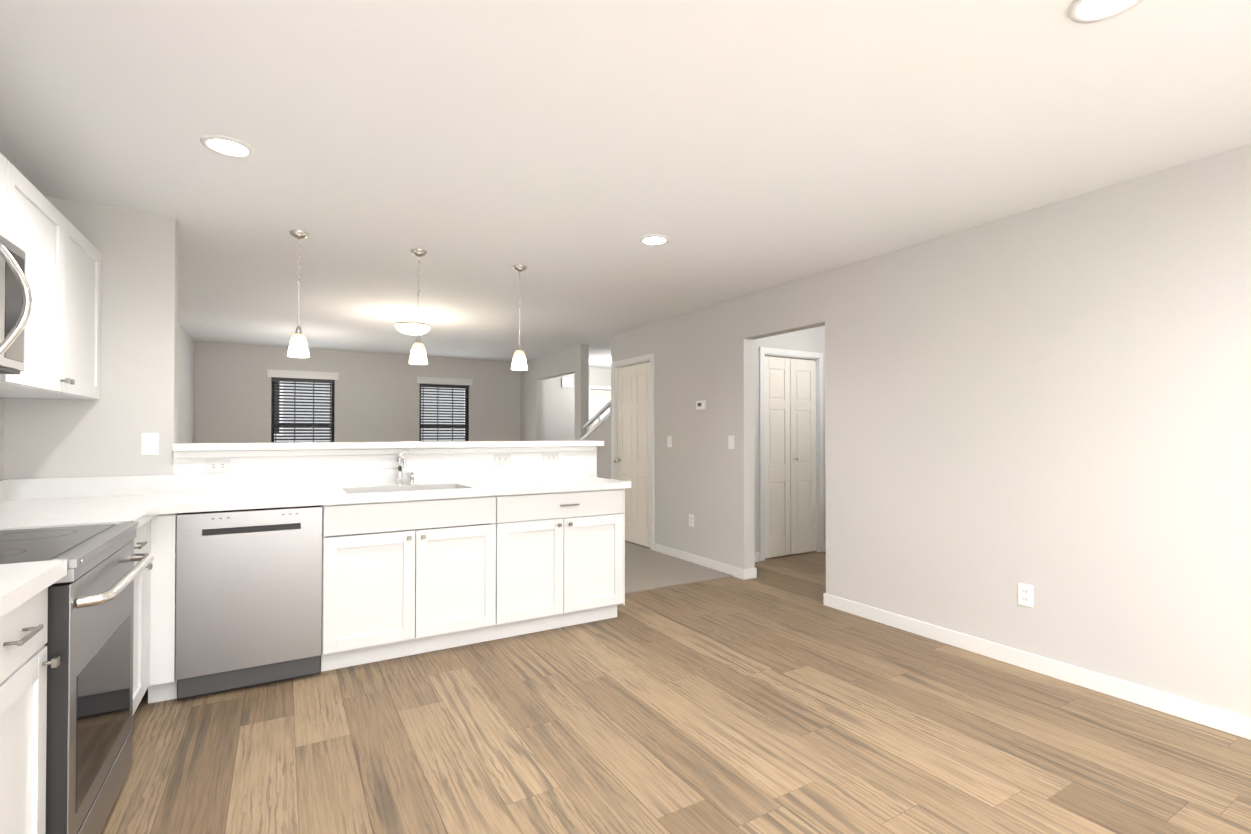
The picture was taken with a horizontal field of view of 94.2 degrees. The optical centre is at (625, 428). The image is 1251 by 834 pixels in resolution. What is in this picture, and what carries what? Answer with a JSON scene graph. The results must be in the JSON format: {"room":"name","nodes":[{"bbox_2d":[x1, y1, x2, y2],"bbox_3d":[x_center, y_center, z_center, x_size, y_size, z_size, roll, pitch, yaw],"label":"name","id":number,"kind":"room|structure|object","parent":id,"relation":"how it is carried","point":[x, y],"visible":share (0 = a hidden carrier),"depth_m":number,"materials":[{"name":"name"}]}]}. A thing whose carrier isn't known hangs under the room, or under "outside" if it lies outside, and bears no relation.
{"room":"kitchen","nodes":[
{"label":"kitchen","id":0,"kind":"room"},
{"bbox_2d":[0,323,194,479],"bbox_3d":[-2.656,0.050,2.275,0.320,2.440,11.820,0,-1,-31],"label":"wall","id":1,"kind":"structure","parent":0,"point":[186,390],"depth_m":6.67,"materials":[{"name":"paint"}]},
{"bbox_2d":[0,153,11,241],"bbox_3d":[-2.073,-0.774,1.570,0.352,0.305,0.760,0,-1,-31],"label":"upper cabinet","id":2,"kind":"object","parent":1,"relation":"attached to","point":[5,166],"depth_m":1.98,"materials":[{"name":"white wood"}]},
{"bbox_2d":[0,234,32,373],"bbox_3d":[-2.020,-0.400,1.598,0.476,0.424,0.752,0,-1,-31],"label":"microwave","id":3,"kind":"object","parent":2,"relation":"attached to","point":[16,301],"visible":1,"depth_m":1.86,"materials":[{"name":"grey metal"}]},
{"bbox_2d":[0,165,100,399],"bbox_3d":[-2.572,-0.535,2.411,0.352,0.765,1.195,0,-1,-31],"label":"upper cabinet","id":4,"kind":"object","parent":1,"relation":"attached to","point":[63,278],"depth_m":2.44,"materials":[{"name":"white wood"}]},
{"bbox_2d":[3,196,594,478],"bbox_3d":[-1.663,0.064,3.710,3.250,2.440,0.120,0,-1,-31],"label":"wall","id":5,"kind":"structure","parent":0,"point":[67,438],"depth_m":3.08,"materials":[{"name":"paint"}]},
{"bbox_2d":[141,433,158,454],"bbox_3d":[-2.546,0.084,3.111,0.072,0.116,0.011,0,-1,-31],"label":"light switch","id":6,"kind":"object","parent":5,"relation":"attached to","point":[150,444],"visible":1,"depth_m":3.11,"materials":[{"name":"white plastic"}]},
{"bbox_2d":[205,459,230,472],"bbox_3d":[-2.289,0.212,3.264,0.116,0.072,0.008,0,-1,-31],"label":"outlet","id":7,"kind":"object","parent":5,"relation":"attached to","point":[220,465],"visible":1,"depth_m":3.26,"materials":[{"name":"grey plastic"}]},
{"bbox_2d":[172,441,603,476],"bbox_3d":[-1.360,0.689,3.883,2.635,1.195,0.250,0,-1,-31],"label":"trim","id":8,"kind":"structure","parent":5,"relation":"on","point":[203,450],"depth_m":3.62,"materials":[{"name":"white wood"}]},
{"bbox_2d":[494,454,510,464],"bbox_3d":[-0.869,0.220,4.104,0.116,0.072,0.008,0,-1,-31],"label":"outlet","id":9,"kind":"object","parent":5,"relation":"attached to","point":[500,459],"visible":1,"depth_m":4.10,"materials":[{"name":"grey plastic"}]},
{"bbox_2d":[544,453,557,462],"bbox_3d":[-0.550,0.222,4.292,0.116,0.072,0.008,0,-1,-31],"label":"outlet","id":10,"kind":"object","parent":5,"relation":"attached to","point":[550,457],"visible":1,"depth_m":4.29,"materials":[{"name":"grey plastic"}]},
{"bbox_2d":[194,341,610,442],"bbox_3d":[-2.793,0.117,9.129,7.060,2.440,0.120,0,-1,-31],"label":"wall","id":11,"kind":"structure","parent":0,"point":[376,397],"depth_m":8.49,"materials":[{"name":"paint"}]},
{"bbox_2d":[267,369,338,442],"bbox_3d":[-4.491,-0.110,8.104,0.880,1.365,0.140,0,-1,-31],"label":"window blind","id":12,"kind":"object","parent":11,"relation":"in","point":[309,377],"depth_m":8.08,"materials":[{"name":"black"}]},
{"bbox_2d":[416,376,472,441],"bbox_3d":[-2.834,-0.101,9.083,0.870,1.365,0.140,0,-1,-31],"label":"window blind","id":13,"kind":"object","parent":11,"relation":"in","point":[437,382],"depth_m":9.06,"materials":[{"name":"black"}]},
{"bbox_2d":[561,377,571,387],"bbox_3d":[-1.020,-0.793,10.089,0.180,0.170,0.047,0,-1,-31],"label":"door chime","id":14,"kind":"object","parent":11,"relation":"attached to","point":[566,382],"visible":0.98,"depth_m":10.06,"materials":[{"name":"white plastic"}]},
{"bbox_2d":[589,385,608,389],"bbox_3d":[-0.382,0.296,10.473,1.020,2.110,0.016,0,-1,-31],"label":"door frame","id":15,"kind":"structure","parent":11,"relation":"attached to","point":[590,387],"depth_m":10.41,"materials":[{"name":"white wood"}]},
{"bbox_2d":[589,390,610,429],"bbox_3d":[-0.389,0.326,10.485,0.880,2.030,0.128,0,-1,-31],"label":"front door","id":16,"kind":"structure","parent":11,"relation":"in","point":[599,400],"depth_m":10.46,"materials":[{"name":"white paint"}]},
{"bbox_2d":[0,0,1250,367],"bbox_3d":[0.214,-1.202,4.054,7.060,0.100,11.940,0,-1,-31],"label":"ceiling","id":17,"kind":"structure","parent":0,"point":[568,154],"depth_m":2.32,"materials":[{"name":"paint"}]},
{"bbox_2d":[200,135,254,157],"bbox_3d":[-1.647,-1.164,2.407,0.190,0.008,0.190,0,-1,-31],"label":"recessed light","id":18,"kind":"object","parent":17,"relation":"in","point":[227,146],"visible":1,"depth_m":2.40,"materials":[{"name":"white plastic"}]},
{"bbox_2d":[287,230,309,357],"bbox_3d":[-1.935,-0.791,3.442,0.116,0.734,0.116,0,-1,-31],"label":"pendant light","id":19,"kind":"object","parent":17,"relation":"hanging from","point":[298,346],"visible":1,"depth_m":3.42,"materials":[{"name":"white glass"}]},
{"bbox_2d":[394,314,430,334],"bbox_3d":[-2.129,-1.035,5.815,0.344,0.200,0.344,0,-1,-31],"label":"ceiling light","id":20,"kind":"object","parent":17,"relation":"attached to","point":[408,327],"visible":0.98,"depth_m":5.72,"materials":[{"name":"white glass"}]},
{"bbox_2d":[409,249,427,364],"bbox_3d":[-1.350,-0.788,3.788,0.116,0.734,0.116,0,-1,-31],"label":"pendant light","id":21,"kind":"object","parent":17,"relation":"hanging from","point":[418,356],"visible":1,"depth_m":3.76,"materials":[{"name":"white glass"}]},
{"bbox_2d":[511,265,527,369],"bbox_3d":[-0.756,-0.784,4.139,0.116,0.734,0.116,0,-1,-31],"label":"pendant light","id":22,"kind":"object","parent":17,"relation":"hanging from","point":[519,361],"visible":1,"depth_m":4.11,"materials":[{"name":"white glass"}]},
{"bbox_2d":[639,235,669,245],"bbox_3d":[0.177,-1.153,3.567,0.190,0.008,0.190,0,-1,-31],"label":"recessed light","id":23,"kind":"object","parent":17,"relation":"in","point":[653,240],"visible":1,"depth_m":3.56,"materials":[{"name":"white plastic"}]},
{"bbox_2d":[1067,0,1143,22],"bbox_3d":[1.325,-1.172,1.585,0.190,0.008,0.190,0,-1,-31],"label":"recessed light","id":24,"kind":"object","parent":17,"relation":"in","point":[1085,11],"visible":1,"depth_m":1.62,"materials":[{"name":"white plastic"}]},
{"bbox_2d":[100,540,1250,833],"bbox_3d":[0.214,1.318,4.029,7.060,0.060,11.940,0,-1,-31],"label":"floor","id":25,"kind":"structure","parent":0,"point":[776,696],"depth_m":2.35,"materials":[{"name":"brown wood"}]},
{"bbox_2d":[0,587,55,833],"bbox_3d":[-1.616,0.816,1.082,0.656,0.884,0.515,0,-1,-31],"label":"base cabinet","id":26,"kind":"object","parent":25,"relation":"on","point":[23,631],"depth_m":1.35,"materials":[{"name":"white wood"}]},
{"bbox_2d":[0,511,79,617],"bbox_3d":[-1.499,0.300,0.922,0.692,0.140,0.917,0,-1,-31],"label":"countertop","id":27,"kind":"structure","parent":26,"relation":"on","point":[19,582],"depth_m":1.40,"materials":[{"name":"stone"}]},
{"bbox_2d":[0,521,153,833],"bbox_3d":[-1.882,0.789,1.668,0.742,0.950,0.752,0,-1,-31],"label":"range","id":28,"kind":"object","parent":25,"relation":"on","point":[89,732],"visible":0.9,"depth_m":1.67,"materials":[{"name":"silver metal"}]},
{"bbox_2d":[56,519,151,714],"bbox_3d":[-2.251,0.827,2.155,0.656,0.884,0.448,0,-1,-31],"label":"base cabinet","id":29,"kind":"object","parent":25,"relation":"on","point":[143,540],"depth_m":2.46,"materials":[{"name":"white wood"}]},
{"bbox_2d":[0,479,171,528],"bbox_3d":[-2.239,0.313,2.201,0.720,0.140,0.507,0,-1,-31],"label":"countertop","id":30,"kind":"structure","parent":29,"relation":"on","point":[33,503],"depth_m":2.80,"materials":[{"name":"stone"}]},
{"bbox_2d":[148,517,155,703],"bbox_3d":[-2.386,0.829,2.383,0.656,0.884,0.215,0,-1,-31],"label":"base cabinet","id":31,"kind":"object","parent":25,"relation":"on","point":[151,567],"depth_m":2.63,"materials":[{"name":"white wood"}]},
{"bbox_2d":[152,513,180,702],"bbox_3d":[-2.549,0.832,2.747,0.746,0.884,0.618,0,-1,-31],"label":"base cabinet","id":32,"kind":"object","parent":25,"relation":"on","point":[164,682],"depth_m":2.66,"materials":[{"name":"white wood"}]},
{"bbox_2d":[176,505,321,699],"bbox_3d":[-1.952,0.839,3.061,0.594,0.870,0.564,0,-1,-31],"label":"dishwasher","id":33,"kind":"object","parent":25,"relation":"on","point":[248,597],"visible":1,"depth_m":2.81,"materials":[{"name":"grey metal"}]},
{"bbox_2d":[456,488,624,642],"bbox_3d":[-0.570,0.844,3.917,0.952,0.884,0.618,0,-1,-31],"label":"base cabinet","id":34,"kind":"object","parent":25,"relation":"on","point":[504,566],"depth_m":3.59,"materials":[{"name":"white wood"}]},
{"bbox_2d":[0,463,630,512],"bbox_3d":[-1.487,0.324,3.339,3.172,0.140,0.687,0,-1,-31],"label":"countertop","id":35,"kind":"structure","parent":34,"relation":"on","point":[247,490],"depth_m":3.42,"materials":[{"name":"stone"}]},
{"bbox_2d":[395,450,414,484],"bbox_3d":[-1.362,0.246,3.627,0.119,0.221,0.211,0,-1,-31],"label":"faucet","id":36,"kind":"object","parent":35,"relation":"on","point":[401,463],"visible":1,"depth_m":3.66,"materials":[{"name":"silver metal"}]},
{"bbox_2d":[625,541,732,593],"bbox_3d":[-2.454,1.334,6.230,4.705,0.070,5.435,0,-1,-31],"label":"floor carpet","id":37,"kind":"object","parent":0,"point":[646,569],"depth_m":5.23,"materials":[{"name":"beige carpet"}]},
{"bbox_2d":[754,326,825,552],"bbox_3d":[1.754,0.087,6.044,2.100,2.440,0.120,0,-1,-31],"label":"wall","id":38,"kind":"structure","parent":0,"point":[810,340],"depth_m":5.89,"materials":[{"name":"paint"}]},
{"bbox_2d":[755,552,759,561],"bbox_3d":[1.101,1.259,5.569,0.503,0.088,0.013,0,-1,-31],"label":"baseboard","id":39,"kind":"structure","parent":38,"relation":"attached to","point":[757,555],"depth_m":5.67,"materials":[{"name":"white wood"}]},
{"bbox_2d":[765,356,815,557],"bbox_3d":[1.700,0.289,5.948,0.756,2.015,0.091,0,-1,-31],"label":"closet door","id":40,"kind":"structure","parent":38,"relation":"in","point":[790,455],"depth_m":5.96,"materials":[{"name":"white paint"}]},
{"bbox_2d":[759,347,823,560],"bbox_3d":[1.678,0.254,5.987,0.900,2.105,0.136,0,-1,-31],"label":"door frame","id":41,"kind":"structure","parent":38,"relation":"attached to","point":[763,353],"depth_m":6.00,"materials":[{"name":"white wood"}]},
{"bbox_2d":[520,144,1250,717],"bbox_3d":[1.278,0.074,4.670,0.120,2.440,11.700,0,-1,-31],"label":"wall","id":42,"kind":"structure","parent":0,"point":[1050,404],"depth_m":3.08,"materials":[{"name":"paint"}]},
{"bbox_2d":[580,411,610,440],"bbox_3d":[-0.333,-0.008,7.396,0.144,0.390,0.830,0,-1,-31],"label":"trim","id":43,"kind":"structure","parent":42,"relation":"on","point":[597,425],"depth_m":7.31,"materials":[{"name":"white wood"}]},
{"bbox_2d":[583,400,610,431],"bbox_3d":[-0.325,-0.150,7.384,0.050,0.496,0.900,0,-1,-31],"label":"stair handrail","id":44,"kind":"object","parent":42,"relation":"attached to","point":[600,412],"visible":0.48,"depth_m":7.39,"materials":[{"name":"white wood"}]},
{"bbox_2d":[614,362,649,547],"bbox_3d":[0.084,0.292,6.580,0.119,2.025,0.782,0,-1,-31],"label":"door","id":45,"kind":"structure","parent":42,"relation":"in","point":[633,460],"depth_m":6.58,"materials":[{"name":"white paint"}]},
{"bbox_2d":[609,353,654,549],"bbox_3d":[0.120,0.258,6.609,0.136,2.110,0.920,0,-1,-31],"label":"door frame","id":46,"kind":"structure","parent":42,"relation":"attached to","point":[649,357],"depth_m":6.58,"materials":[{"name":"white wood"}]},
{"bbox_2d":[667,436,671,446],"bbox_3d":[0.448,0.136,5.945,0.011,0.116,0.072,0,-1,-31],"label":"light switch","id":47,"kind":"object","parent":42,"relation":"attached to","point":[669,441],"visible":1,"depth_m":5.94,"materials":[{"name":"white plastic"}]},
{"bbox_2d":[689,514,693,526],"bbox_3d":[0.637,0.893,5.619,0.008,0.116,0.072,0,-1,-31],"label":"electrical outlet","id":48,"kind":"object","parent":42,"relation":"attached to","point":[691,520],"visible":1,"depth_m":5.61,"materials":[{"name":"white plastic"}]},
{"bbox_2d":[696,400,705,409],"bbox_3d":[0.712,-0.218,5.488,0.024,0.084,0.120,0,-1,-31],"label":"thermostat","id":49,"kind":"object","parent":42,"relation":"attached to","point":[700,405],"visible":0.98,"depth_m":5.47,"materials":[{"name":"white plastic"}]},
{"bbox_2d":[654,543,749,579],"bbox_3d":[0.661,1.259,5.569,0.013,0.088,1.401,0,-1,-31],"label":"baseboard","id":50,"kind":"structure","parent":42,"relation":"attached to","point":[744,574],"depth_m":5.41,"materials":[{"name":"white wood"}]},
{"bbox_2d":[728,436,733,448],"bbox_3d":[0.931,0.123,5.127,0.011,0.116,0.072,0,-1,-31],"label":"light switch","id":51,"kind":"object","parent":42,"relation":"attached to","point":[730,442],"visible":1,"depth_m":5.12,"materials":[{"name":"white plastic"}]},
{"bbox_2d":[750,568,756,578],"bbox_3d":[1.011,1.255,5.218,0.041,0.088,0.443,0,-1,-31],"label":"baseboard","id":52,"kind":"structure","parent":42,"relation":"attached to","point":[753,571],"depth_m":5.02,"materials":[{"name":"white wood"}]},
{"bbox_2d":[1018,583,1033,607],"bbox_3d":[2.131,0.888,3.093,0.008,0.116,0.072,0,-1,-31],"label":"electrical outlet","id":53,"kind":"object","parent":42,"relation":"attached to","point":[1025,594],"visible":1,"depth_m":3.09,"materials":[{"name":"white plastic"}]},
{"bbox_2d":[823,593,1250,739],"bbox_3d":[2.821,1.223,1.914,0.016,0.088,5.403,0,-1,-31],"label":"baseboard","id":54,"kind":"structure","parent":42,"relation":"attached to","point":[1212,717],"depth_m":2.92,"materials":[{"name":"white wood"}]},
{"label":"outside","id":55,"kind":"structure","parent":0,"visible":0},
{"bbox_2d":[274,381,610,441],"bbox_3d":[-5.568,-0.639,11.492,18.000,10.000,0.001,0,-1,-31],"label":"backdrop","id":56,"kind":"structure","parent":55,"point":[329,410],"depth_m":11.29,"materials":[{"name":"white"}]}
]}

